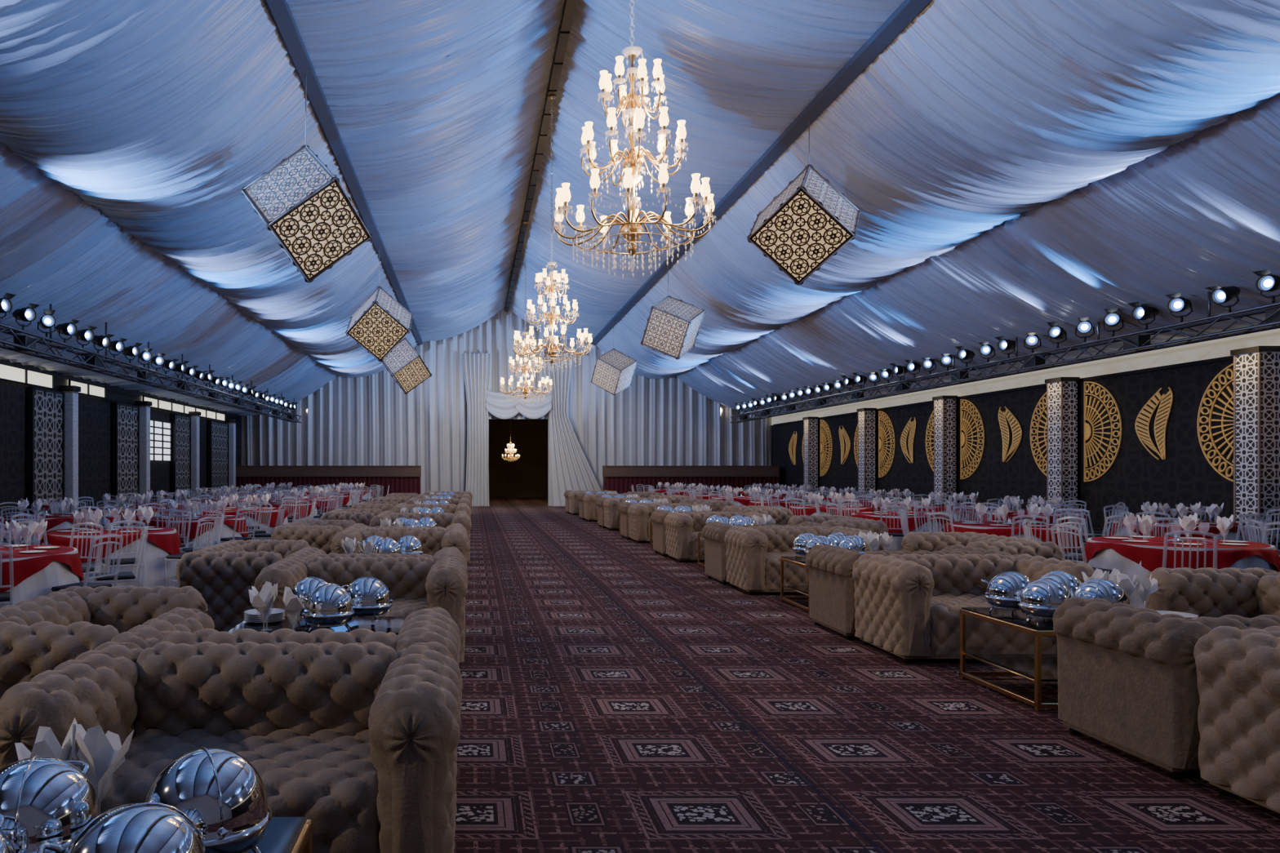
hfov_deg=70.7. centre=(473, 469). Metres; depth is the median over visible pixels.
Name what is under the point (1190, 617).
plate
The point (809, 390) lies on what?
spotlight
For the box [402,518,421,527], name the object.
chafing dish
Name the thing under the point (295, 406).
spotlight
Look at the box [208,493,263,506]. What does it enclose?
dining table
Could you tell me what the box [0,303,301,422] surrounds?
lighting truss
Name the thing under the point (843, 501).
dining table
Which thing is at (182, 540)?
seat cushion
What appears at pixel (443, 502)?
chafing dish
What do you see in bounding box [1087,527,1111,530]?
seat cushion
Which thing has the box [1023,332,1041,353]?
spotlight
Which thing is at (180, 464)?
lattice screen
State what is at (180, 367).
spotlight
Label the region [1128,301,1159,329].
spotlight
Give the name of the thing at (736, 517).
chafing dish
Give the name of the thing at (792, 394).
spotlight
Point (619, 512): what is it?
coffee table
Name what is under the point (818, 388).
spotlight
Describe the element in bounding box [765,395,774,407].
spotlight
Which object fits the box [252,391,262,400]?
spotlight
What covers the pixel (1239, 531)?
dining table
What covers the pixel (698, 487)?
place settings
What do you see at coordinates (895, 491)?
place settings
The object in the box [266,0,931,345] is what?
ceiling beams
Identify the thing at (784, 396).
spotlight
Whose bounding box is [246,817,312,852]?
coffee table
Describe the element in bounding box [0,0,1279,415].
ceiling
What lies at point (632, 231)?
crystal chandelier
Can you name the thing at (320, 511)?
seat cushion
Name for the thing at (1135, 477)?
wall
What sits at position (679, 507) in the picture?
chafing dish
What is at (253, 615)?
plate stack
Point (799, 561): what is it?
coffee table
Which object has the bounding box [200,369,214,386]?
spotlight
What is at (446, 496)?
chafing dish
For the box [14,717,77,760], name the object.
napkin
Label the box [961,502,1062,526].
place settings
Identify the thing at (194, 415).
pillar
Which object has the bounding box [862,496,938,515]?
place settings
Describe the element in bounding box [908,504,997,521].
dining table
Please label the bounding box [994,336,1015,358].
spotlight
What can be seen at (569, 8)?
trim
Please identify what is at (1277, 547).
dining chair
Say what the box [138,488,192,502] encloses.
place settings
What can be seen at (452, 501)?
tufted sofa
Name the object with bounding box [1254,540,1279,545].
seat cushion
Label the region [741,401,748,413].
spotlight
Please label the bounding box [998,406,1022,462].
wall ornament
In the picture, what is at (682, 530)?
tufted sofa
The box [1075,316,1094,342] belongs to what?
spotlight
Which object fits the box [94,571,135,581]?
seat cushion
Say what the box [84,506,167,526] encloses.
dining table
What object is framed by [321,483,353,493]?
place settings
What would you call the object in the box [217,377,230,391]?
spotlight
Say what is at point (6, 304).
spotlight
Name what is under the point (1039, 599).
chafing dish
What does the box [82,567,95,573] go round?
seat cushion
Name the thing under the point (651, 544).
coffee table
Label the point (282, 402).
spotlight
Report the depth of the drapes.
35.57 m
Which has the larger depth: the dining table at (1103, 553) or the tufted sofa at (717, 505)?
the tufted sofa at (717, 505)
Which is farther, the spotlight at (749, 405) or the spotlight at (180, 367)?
the spotlight at (749, 405)
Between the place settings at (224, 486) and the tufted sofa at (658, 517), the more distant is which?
the place settings at (224, 486)
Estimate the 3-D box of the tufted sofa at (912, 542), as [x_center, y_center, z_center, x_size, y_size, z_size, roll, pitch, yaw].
[5.420,1.109,9.505,0.955,0.782,1.598,0,0,0]
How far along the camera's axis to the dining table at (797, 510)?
17.21 m
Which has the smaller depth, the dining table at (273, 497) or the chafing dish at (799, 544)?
the chafing dish at (799, 544)
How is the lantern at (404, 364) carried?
hanging from the ceiling
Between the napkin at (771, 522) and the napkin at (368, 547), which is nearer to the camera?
the napkin at (368, 547)
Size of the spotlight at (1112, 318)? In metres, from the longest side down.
0.440 x 0.420 x 0.280 m
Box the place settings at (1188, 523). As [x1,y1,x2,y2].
[1104,512,1248,545]
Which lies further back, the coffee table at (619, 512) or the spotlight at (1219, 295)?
the coffee table at (619, 512)
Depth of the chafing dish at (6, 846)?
1.84 m
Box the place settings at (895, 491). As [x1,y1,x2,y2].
[863,488,914,501]
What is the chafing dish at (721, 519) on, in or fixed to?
on the coffee table at (702, 564)
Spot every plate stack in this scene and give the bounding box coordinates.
[244,608,284,622]
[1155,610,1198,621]
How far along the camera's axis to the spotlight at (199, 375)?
22.29 m
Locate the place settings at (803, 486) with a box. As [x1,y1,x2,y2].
[779,484,814,493]
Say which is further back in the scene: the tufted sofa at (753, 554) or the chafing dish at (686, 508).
the chafing dish at (686, 508)
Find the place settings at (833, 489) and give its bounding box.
[820,486,859,497]
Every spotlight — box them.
[0,293,16,318]
[12,302,39,329]
[37,309,55,337]
[55,319,79,342]
[74,325,97,348]
[90,333,114,353]
[107,337,128,358]
[120,342,142,363]
[137,347,153,367]
[151,353,165,371]
[161,359,178,373]
[171,360,188,377]
[182,365,198,380]
[192,370,208,382]
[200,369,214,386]
[210,376,224,388]
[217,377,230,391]
[225,379,235,394]
[232,381,242,395]
[238,383,248,397]
[242,386,257,399]
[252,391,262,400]
[257,391,267,403]
[261,395,271,404]
[268,394,275,406]
[271,396,281,408]
[275,397,284,409]
[280,400,289,410]
[285,401,293,412]
[287,402,297,413]
[734,403,742,413]
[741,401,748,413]
[746,400,755,411]
[751,398,760,410]
[759,398,767,408]
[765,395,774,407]
[771,393,782,405]
[780,392,789,404]
[788,390,797,403]
[795,387,806,400]
[803,386,814,399]
[813,385,824,396]
[821,382,833,392]
[832,380,844,393]
[840,375,856,391]
[852,372,867,388]
[868,371,879,386]
[879,368,893,382]
[889,363,908,380]
[904,359,920,377]
[921,357,936,374]
[940,353,952,370]
[955,346,975,366]
[978,342,995,362]
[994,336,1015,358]
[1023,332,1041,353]
[1047,320,1066,347]
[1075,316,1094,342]
[1102,307,1124,336]
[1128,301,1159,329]
[1165,293,1192,322]
[1205,285,1240,311]
[1253,269,1279,302]
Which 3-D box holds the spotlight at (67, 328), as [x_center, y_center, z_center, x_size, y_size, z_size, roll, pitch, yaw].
[-6.975,-2.348,15.124,0.453,0.398,0.280,0,0,23]
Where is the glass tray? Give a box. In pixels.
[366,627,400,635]
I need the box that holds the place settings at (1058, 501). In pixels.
[991,494,1070,513]
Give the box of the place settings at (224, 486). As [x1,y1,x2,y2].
[215,484,256,495]
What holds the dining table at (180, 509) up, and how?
on the floor
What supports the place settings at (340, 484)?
on the dining table at (367, 494)
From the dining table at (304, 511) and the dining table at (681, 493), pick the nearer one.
the dining table at (304, 511)
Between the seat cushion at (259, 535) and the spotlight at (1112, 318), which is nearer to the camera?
the seat cushion at (259, 535)
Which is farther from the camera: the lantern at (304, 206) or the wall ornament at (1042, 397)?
the wall ornament at (1042, 397)
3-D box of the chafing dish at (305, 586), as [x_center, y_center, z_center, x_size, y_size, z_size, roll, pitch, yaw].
[-1.055,0.848,5.748,0.318,0.283,0.337,0,0,-32]
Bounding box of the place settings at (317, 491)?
[285,487,330,499]
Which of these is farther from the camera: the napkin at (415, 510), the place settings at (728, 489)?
the place settings at (728, 489)
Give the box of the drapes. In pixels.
[462,352,601,506]
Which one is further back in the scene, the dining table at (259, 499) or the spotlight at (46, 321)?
the dining table at (259, 499)
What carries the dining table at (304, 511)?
on the floor
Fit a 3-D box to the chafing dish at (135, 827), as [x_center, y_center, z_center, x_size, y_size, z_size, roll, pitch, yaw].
[-0.719,0.847,1.837,0.337,0.284,0.318,0,0,-22]
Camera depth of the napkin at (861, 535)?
9.86 m
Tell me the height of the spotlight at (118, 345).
0.386 m
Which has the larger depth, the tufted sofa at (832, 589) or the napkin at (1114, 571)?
the tufted sofa at (832, 589)
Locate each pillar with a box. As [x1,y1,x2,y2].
[59,385,80,513]
[135,400,152,502]
[187,411,200,497]
[226,419,236,493]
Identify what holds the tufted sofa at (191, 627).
on the floor
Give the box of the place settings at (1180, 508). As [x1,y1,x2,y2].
[1136,501,1223,524]
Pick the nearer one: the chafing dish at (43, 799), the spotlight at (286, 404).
the chafing dish at (43, 799)
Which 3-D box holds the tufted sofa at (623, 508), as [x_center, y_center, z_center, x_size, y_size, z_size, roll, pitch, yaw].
[4.007,1.109,19.220,1.598,0.782,0.955,0,0,0]
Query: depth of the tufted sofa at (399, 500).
22.06 m
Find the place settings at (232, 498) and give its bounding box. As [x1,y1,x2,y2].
[213,493,274,510]
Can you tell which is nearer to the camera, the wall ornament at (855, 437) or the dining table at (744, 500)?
the dining table at (744, 500)
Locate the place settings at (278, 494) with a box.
[256,490,308,503]
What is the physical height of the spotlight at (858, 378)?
0.420 m
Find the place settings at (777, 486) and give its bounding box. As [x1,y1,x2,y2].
[746,483,782,491]
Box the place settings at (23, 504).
[4,497,79,517]
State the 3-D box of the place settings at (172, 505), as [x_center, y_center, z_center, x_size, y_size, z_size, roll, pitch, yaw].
[-4.329,0.601,13.652,1.202,0.284,1.194,0,0,-7]
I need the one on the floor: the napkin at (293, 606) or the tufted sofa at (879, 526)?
the tufted sofa at (879, 526)
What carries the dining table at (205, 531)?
on the floor
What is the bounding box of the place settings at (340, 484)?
[333,482,367,490]
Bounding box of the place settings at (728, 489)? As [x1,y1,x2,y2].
[722,486,764,497]
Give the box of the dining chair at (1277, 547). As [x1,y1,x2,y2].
[1271,544,1279,549]
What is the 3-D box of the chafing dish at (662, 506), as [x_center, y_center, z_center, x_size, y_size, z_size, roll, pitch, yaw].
[3.681,0.846,17.148,0.337,0.286,0.318,0,0,-10]
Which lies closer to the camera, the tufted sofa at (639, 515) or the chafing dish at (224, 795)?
the chafing dish at (224, 795)
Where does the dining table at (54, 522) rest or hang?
on the floor
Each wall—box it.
[0,359,241,515]
[241,308,771,506]
[488,418,547,497]
[602,466,779,496]
[771,325,1279,536]
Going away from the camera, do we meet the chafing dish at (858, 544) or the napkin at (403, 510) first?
the chafing dish at (858, 544)
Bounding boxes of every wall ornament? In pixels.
[788,431,797,465]
[820,419,832,476]
[838,425,850,464]
[853,424,857,466]
[878,410,895,477]
[900,417,915,463]
[925,410,933,471]
[960,399,984,479]
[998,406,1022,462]
[1030,391,1046,475]
[1084,381,1121,481]
[1134,386,1173,460]
[1196,363,1233,481]
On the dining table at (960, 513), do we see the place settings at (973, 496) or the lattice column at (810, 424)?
the place settings at (973, 496)
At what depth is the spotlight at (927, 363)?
19.94 m
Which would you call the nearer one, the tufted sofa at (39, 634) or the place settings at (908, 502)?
the tufted sofa at (39, 634)
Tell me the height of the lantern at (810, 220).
2.495 m
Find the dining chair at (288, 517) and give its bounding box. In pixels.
[287,516,298,519]
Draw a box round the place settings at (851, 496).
[800,492,862,506]
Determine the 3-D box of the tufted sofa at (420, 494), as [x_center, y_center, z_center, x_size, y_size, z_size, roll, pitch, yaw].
[-0.874,1.109,25.860,1.598,0.782,0.955,0,0,0]
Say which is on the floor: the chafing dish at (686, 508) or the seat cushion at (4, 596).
the seat cushion at (4, 596)
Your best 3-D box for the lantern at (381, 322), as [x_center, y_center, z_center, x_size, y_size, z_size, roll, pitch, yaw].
[-2.120,-3.808,20.000,1.460,2.768,1.600,0,0,0]
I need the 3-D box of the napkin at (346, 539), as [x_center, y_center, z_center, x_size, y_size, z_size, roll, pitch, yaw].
[-1.279,0.841,9.009,0.157,0.299,0.131,0,0,-24]
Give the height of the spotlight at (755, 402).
0.430 m
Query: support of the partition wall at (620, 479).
on the floor
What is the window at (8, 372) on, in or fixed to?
in the wall at (95, 414)
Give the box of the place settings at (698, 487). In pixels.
[695,484,728,494]
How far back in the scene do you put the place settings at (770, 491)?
20.66 m
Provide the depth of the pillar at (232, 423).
33.77 m
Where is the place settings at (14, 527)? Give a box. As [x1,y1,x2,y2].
[4,519,58,553]
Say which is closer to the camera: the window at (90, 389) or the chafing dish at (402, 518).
the chafing dish at (402, 518)
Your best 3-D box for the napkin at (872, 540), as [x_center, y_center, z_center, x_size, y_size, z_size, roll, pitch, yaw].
[4.316,0.841,9.565,0.157,0.299,0.131,0,0,5]
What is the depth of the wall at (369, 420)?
36.01 m
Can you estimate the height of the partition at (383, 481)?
1.640 m
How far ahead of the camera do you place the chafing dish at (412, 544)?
9.23 m
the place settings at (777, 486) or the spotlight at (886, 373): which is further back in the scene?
the place settings at (777, 486)
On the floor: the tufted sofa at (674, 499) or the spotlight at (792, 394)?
the tufted sofa at (674, 499)
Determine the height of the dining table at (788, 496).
0.752 m
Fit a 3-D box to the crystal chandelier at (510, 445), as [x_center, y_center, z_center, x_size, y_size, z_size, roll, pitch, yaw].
[1.764,-1.519,41.495,0.864,2.318,0.857,0,0,-43]
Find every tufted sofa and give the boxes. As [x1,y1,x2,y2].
[0,586,208,699]
[0,641,462,852]
[110,607,460,666]
[176,539,310,631]
[253,556,467,662]
[271,520,355,555]
[285,546,466,567]
[320,508,382,526]
[330,528,468,568]
[346,523,467,534]
[350,501,398,511]
[368,513,471,561]
[371,496,409,503]
[378,511,470,517]
[385,493,418,498]
[391,504,471,516]
[396,502,469,507]
[405,498,471,509]
[408,497,470,501]
[415,494,471,518]
[417,493,470,496]
[424,491,472,514]
[564,489,609,513]
[568,490,617,515]
[577,493,629,519]
[582,493,640,521]
[595,496,657,528]
[603,497,671,530]
[617,502,693,539]
[626,491,662,497]
[627,503,711,542]
[649,494,692,503]
[650,509,746,556]
[664,511,769,562]
[679,499,733,511]
[701,521,832,584]
[721,505,793,525]
[724,525,874,595]
[787,515,888,551]
[805,544,1011,639]
[852,553,1094,663]
[901,532,1062,560]
[1052,596,1279,779]
[1145,567,1279,618]
[1193,626,1279,813]
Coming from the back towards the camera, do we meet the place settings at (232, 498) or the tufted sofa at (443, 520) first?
the place settings at (232, 498)
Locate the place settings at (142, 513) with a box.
[56,505,163,533]
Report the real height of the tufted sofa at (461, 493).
0.782 m
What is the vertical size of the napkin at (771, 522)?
0.303 m
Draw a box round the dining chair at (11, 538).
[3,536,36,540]
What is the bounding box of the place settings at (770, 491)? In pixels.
[759,488,808,502]
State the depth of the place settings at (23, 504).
14.13 m
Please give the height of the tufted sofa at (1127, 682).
0.782 m
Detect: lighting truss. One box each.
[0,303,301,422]
[729,291,1279,422]
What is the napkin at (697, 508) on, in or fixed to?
on the coffee table at (651, 544)
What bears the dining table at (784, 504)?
on the floor
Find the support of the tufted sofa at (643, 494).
on the floor
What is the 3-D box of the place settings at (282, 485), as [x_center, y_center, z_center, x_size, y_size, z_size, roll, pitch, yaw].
[-6.968,0.600,31.526,1.202,0.287,1.194,0,0,-17]
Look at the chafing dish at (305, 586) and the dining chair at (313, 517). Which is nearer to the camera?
the chafing dish at (305, 586)
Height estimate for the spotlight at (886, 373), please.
0.370 m
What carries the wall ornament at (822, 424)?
attached to the wall at (1135, 477)
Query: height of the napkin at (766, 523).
0.303 m
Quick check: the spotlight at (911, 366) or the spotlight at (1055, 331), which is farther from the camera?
the spotlight at (911, 366)
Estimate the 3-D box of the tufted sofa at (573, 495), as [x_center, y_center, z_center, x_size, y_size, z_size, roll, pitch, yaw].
[3.991,1.109,29.390,1.598,0.782,0.955,0,0,0]
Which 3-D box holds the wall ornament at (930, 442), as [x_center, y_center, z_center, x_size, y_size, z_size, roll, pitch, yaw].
[12.160,-0.750,23.201,0.020,2.000,1.006,0,0,0]
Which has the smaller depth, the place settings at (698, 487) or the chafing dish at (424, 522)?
the chafing dish at (424, 522)
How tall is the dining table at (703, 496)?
0.752 m
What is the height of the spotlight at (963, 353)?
0.420 m
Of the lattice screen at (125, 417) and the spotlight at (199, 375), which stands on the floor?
the lattice screen at (125, 417)
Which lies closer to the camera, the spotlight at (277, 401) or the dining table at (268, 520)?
the dining table at (268, 520)
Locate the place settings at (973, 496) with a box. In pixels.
[922,491,977,506]
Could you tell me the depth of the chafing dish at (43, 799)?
2.06 m
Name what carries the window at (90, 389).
in the wall at (95, 414)
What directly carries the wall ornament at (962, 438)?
attached to the wall at (1135, 477)
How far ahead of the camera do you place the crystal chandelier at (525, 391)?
22.86 m
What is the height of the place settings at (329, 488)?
0.284 m
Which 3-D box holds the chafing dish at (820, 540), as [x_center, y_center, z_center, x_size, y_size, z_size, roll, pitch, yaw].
[3.686,0.846,9.362,0.318,0.286,0.337,0,0,24]
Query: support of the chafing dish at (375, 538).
on the coffee table
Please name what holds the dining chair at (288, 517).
on the floor
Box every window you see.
[0,361,54,390]
[67,378,106,399]
[142,395,226,422]
[150,418,171,462]
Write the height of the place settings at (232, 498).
0.287 m
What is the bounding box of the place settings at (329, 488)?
[304,485,343,495]
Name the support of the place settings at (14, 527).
on the dining table at (26, 576)
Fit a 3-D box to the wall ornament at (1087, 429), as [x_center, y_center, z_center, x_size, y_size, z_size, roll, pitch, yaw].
[12.160,-0.750,17.049,0.020,2.000,1.006,0,0,0]
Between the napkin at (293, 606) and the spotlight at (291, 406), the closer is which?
the napkin at (293, 606)
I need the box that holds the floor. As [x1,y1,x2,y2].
[453,497,1279,852]
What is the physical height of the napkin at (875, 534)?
0.303 m
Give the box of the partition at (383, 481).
[235,466,421,497]
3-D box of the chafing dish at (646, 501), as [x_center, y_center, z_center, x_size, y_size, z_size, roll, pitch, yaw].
[4.057,0.848,20.495,0.337,0.283,0.318,0,0,-36]
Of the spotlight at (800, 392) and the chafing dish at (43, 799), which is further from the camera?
the spotlight at (800, 392)
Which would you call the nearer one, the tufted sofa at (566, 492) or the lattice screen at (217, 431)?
the tufted sofa at (566, 492)
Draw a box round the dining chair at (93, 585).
[51,582,111,591]
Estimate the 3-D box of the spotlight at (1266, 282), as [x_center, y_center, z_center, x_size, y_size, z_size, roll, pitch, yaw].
[10.327,-2.353,11.408,0.448,0.407,0.280,0,0,-20]
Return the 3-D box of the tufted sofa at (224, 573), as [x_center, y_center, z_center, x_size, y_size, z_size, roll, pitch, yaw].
[-2.120,1.109,8.375,0.955,0.782,1.598,0,0,0]
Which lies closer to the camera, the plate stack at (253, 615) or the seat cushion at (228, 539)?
the plate stack at (253, 615)
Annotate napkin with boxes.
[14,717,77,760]
[71,724,134,799]
[248,584,275,620]
[251,581,277,615]
[282,586,304,623]
[340,537,355,548]
[342,538,357,555]
[358,537,373,555]
[380,518,391,527]
[393,518,402,527]
[401,507,408,512]
[411,506,418,512]
[694,505,703,511]
[703,505,711,511]
[752,514,760,524]
[755,515,766,524]
[762,513,768,525]
[767,514,776,524]
[853,531,869,538]
[863,533,879,551]
[869,530,881,549]
[879,531,892,550]
[1081,568,1109,582]
[1103,568,1125,581]
[1112,573,1137,596]
[1132,572,1158,603]
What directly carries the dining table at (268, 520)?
on the floor
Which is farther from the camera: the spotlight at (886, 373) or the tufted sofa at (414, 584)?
the spotlight at (886, 373)
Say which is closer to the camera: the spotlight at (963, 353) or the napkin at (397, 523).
the napkin at (397, 523)
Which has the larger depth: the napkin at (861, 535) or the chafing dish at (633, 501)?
the chafing dish at (633, 501)
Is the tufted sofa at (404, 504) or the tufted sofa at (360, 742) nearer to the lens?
the tufted sofa at (360, 742)
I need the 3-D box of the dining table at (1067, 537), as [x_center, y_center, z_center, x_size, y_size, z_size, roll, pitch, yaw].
[7.273,1.119,11.967,1.640,0.752,1.674,0,0,33]
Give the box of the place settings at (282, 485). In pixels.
[266,482,292,490]
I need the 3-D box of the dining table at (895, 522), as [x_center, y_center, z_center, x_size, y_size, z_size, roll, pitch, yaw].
[7.157,1.119,14.755,1.640,0.752,1.674,0,0,3]
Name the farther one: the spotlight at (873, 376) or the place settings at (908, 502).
the spotlight at (873, 376)
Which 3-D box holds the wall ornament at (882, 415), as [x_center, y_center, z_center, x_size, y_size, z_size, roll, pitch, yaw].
[12.160,-0.750,25.949,0.020,2.000,1.006,0,0,0]
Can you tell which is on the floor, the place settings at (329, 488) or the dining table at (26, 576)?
the dining table at (26, 576)
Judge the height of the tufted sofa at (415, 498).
0.782 m
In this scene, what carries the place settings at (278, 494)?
on the dining table at (304, 511)
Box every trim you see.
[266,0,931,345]
[504,0,577,311]
[773,355,1233,426]
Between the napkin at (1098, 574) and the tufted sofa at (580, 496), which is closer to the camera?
the napkin at (1098, 574)
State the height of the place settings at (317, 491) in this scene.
0.287 m
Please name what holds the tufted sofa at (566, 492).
on the floor
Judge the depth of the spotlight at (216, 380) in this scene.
23.76 m
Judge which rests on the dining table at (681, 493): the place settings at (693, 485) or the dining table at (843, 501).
the place settings at (693, 485)
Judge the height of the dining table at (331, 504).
0.752 m
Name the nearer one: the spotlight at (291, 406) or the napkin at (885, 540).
the napkin at (885, 540)
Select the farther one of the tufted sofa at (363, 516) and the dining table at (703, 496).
the dining table at (703, 496)
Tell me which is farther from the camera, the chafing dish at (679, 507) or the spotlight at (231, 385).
the spotlight at (231, 385)
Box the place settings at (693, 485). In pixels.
[674,483,705,492]
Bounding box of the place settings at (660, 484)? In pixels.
[653,482,684,489]
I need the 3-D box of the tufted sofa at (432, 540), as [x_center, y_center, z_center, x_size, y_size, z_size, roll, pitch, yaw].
[-0.855,1.109,10.540,1.598,0.782,0.955,0,0,0]
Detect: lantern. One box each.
[240,74,372,283]
[345,246,413,362]
[382,305,431,394]
[591,320,637,395]
[640,256,706,359]
[746,120,860,285]
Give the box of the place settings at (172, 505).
[157,498,233,519]
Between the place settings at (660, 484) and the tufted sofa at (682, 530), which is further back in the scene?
the place settings at (660, 484)
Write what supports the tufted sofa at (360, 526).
on the floor
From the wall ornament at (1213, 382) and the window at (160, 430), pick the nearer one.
the wall ornament at (1213, 382)
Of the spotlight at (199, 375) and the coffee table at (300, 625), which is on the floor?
the coffee table at (300, 625)
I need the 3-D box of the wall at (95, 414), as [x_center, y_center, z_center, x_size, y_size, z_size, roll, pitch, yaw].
[-9.575,-0.397,16.100,0.150,3.793,40.200,0,0,0]
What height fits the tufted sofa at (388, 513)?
0.782 m
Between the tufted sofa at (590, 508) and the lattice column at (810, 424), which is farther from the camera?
the lattice column at (810, 424)
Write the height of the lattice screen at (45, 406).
3.260 m
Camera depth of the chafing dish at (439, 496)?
23.34 m
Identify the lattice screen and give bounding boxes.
[26,386,64,514]
[111,402,139,506]
[170,413,191,501]
[207,419,228,497]
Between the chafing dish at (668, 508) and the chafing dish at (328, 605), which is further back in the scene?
the chafing dish at (668, 508)
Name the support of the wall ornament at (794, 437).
attached to the wall at (1135, 477)
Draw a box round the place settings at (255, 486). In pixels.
[243,484,274,493]
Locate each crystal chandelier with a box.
[499,221,553,404]
[502,418,519,462]
[512,94,593,373]
[552,0,716,277]
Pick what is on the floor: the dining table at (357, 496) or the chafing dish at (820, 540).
the dining table at (357, 496)
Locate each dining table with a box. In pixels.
[0,513,100,544]
[0,544,84,608]
[38,526,181,588]
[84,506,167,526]
[128,501,202,515]
[140,515,248,559]
[179,497,243,509]
[200,506,288,541]
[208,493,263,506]
[236,491,284,502]
[245,502,319,523]
[256,489,300,497]
[275,497,339,519]
[297,494,353,507]
[313,492,363,503]
[329,489,373,500]
[647,488,691,494]
[663,491,713,495]
[684,493,738,499]
[711,496,772,506]
[742,490,790,497]
[747,499,820,508]
[766,493,822,500]
[788,504,874,516]
[804,496,866,505]
[851,511,954,551]
[853,499,923,511]
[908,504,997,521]
[942,520,1082,563]
[978,510,1088,555]
[1081,536,1279,608]
[1109,519,1254,542]
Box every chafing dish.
[0,755,101,852]
[0,813,15,852]
[36,802,206,852]
[144,746,272,852]
[291,577,328,624]
[298,583,355,633]
[341,577,392,624]
[356,535,382,554]
[371,537,404,555]
[391,516,407,526]
[396,535,423,555]
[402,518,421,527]
[417,516,437,527]
[418,507,432,513]
[428,500,439,504]
[431,506,445,512]
[435,495,444,498]
[438,500,448,504]
[444,495,452,498]
[627,499,638,503]
[641,499,653,503]
[653,505,666,510]
[661,506,676,512]
[674,505,683,511]
[676,506,693,511]
[705,515,719,524]
[713,516,734,526]
[729,515,743,526]
[735,516,756,526]
[791,533,815,557]
[804,535,835,555]
[826,532,847,546]
[839,535,869,554]
[980,571,1031,613]
[1017,577,1073,623]
[1039,570,1082,595]
[1073,577,1129,604]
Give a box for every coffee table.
[227,616,407,633]
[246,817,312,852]
[618,511,620,532]
[649,520,653,545]
[697,533,704,567]
[780,556,809,613]
[960,607,1057,711]
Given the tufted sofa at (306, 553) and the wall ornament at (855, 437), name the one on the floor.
the tufted sofa at (306, 553)
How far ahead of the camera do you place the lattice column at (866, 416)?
26.59 m
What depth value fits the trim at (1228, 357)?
17.45 m
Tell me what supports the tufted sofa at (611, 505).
on the floor
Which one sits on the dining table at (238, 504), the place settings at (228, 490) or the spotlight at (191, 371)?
the place settings at (228, 490)
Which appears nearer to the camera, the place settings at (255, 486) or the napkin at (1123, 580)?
the napkin at (1123, 580)
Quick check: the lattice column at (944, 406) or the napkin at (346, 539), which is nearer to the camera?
the napkin at (346, 539)
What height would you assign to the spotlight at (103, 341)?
0.366 m
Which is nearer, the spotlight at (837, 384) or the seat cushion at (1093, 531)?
the seat cushion at (1093, 531)
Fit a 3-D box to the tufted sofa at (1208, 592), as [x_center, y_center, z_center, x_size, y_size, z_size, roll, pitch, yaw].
[5.420,1.109,5.805,0.955,0.782,1.598,0,0,0]
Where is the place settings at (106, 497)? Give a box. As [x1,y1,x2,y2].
[94,493,157,508]
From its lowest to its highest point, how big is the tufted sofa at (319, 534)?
0.782 m
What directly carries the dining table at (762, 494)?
on the floor
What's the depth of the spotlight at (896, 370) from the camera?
21.32 m
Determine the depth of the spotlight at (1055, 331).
15.54 m
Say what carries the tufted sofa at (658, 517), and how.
on the floor
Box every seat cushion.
[0,540,28,545]
[0,591,12,601]
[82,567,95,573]
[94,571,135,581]
[100,524,125,527]
[101,557,142,565]
[165,552,186,559]
[179,538,192,543]
[182,546,207,552]
[217,537,251,541]
[246,525,260,528]
[247,529,266,533]
[250,533,271,537]
[317,510,332,512]
[888,533,906,537]
[1063,555,1083,561]
[1071,549,1084,553]
[1080,535,1100,539]
[1083,529,1110,533]
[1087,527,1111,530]
[1092,567,1112,573]
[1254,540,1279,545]
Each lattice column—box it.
[802,417,818,493]
[857,408,876,499]
[932,395,957,504]
[1044,377,1079,512]
[1230,346,1279,554]
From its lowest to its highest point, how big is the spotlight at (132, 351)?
0.420 m
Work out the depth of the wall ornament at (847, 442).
28.93 m
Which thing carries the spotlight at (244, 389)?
attached to the lighting truss at (23, 344)
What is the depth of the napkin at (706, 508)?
17.02 m
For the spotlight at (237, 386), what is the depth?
25.92 m
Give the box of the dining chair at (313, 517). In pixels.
[311,515,321,518]
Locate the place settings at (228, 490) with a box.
[187,487,231,498]
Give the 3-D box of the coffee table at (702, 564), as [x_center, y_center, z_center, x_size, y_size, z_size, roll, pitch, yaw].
[4.075,1.245,13.295,1.170,0.510,0.870,0,0,0]
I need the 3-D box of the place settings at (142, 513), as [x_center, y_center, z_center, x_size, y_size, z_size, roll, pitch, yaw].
[-4.411,0.600,10.732,1.202,0.287,1.194,0,0,-42]
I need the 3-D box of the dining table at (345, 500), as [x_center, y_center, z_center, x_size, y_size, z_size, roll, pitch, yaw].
[-4.266,1.119,25.214,1.640,0.752,1.674,0,0,15]
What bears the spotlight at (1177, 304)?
attached to the lighting truss at (1141, 341)

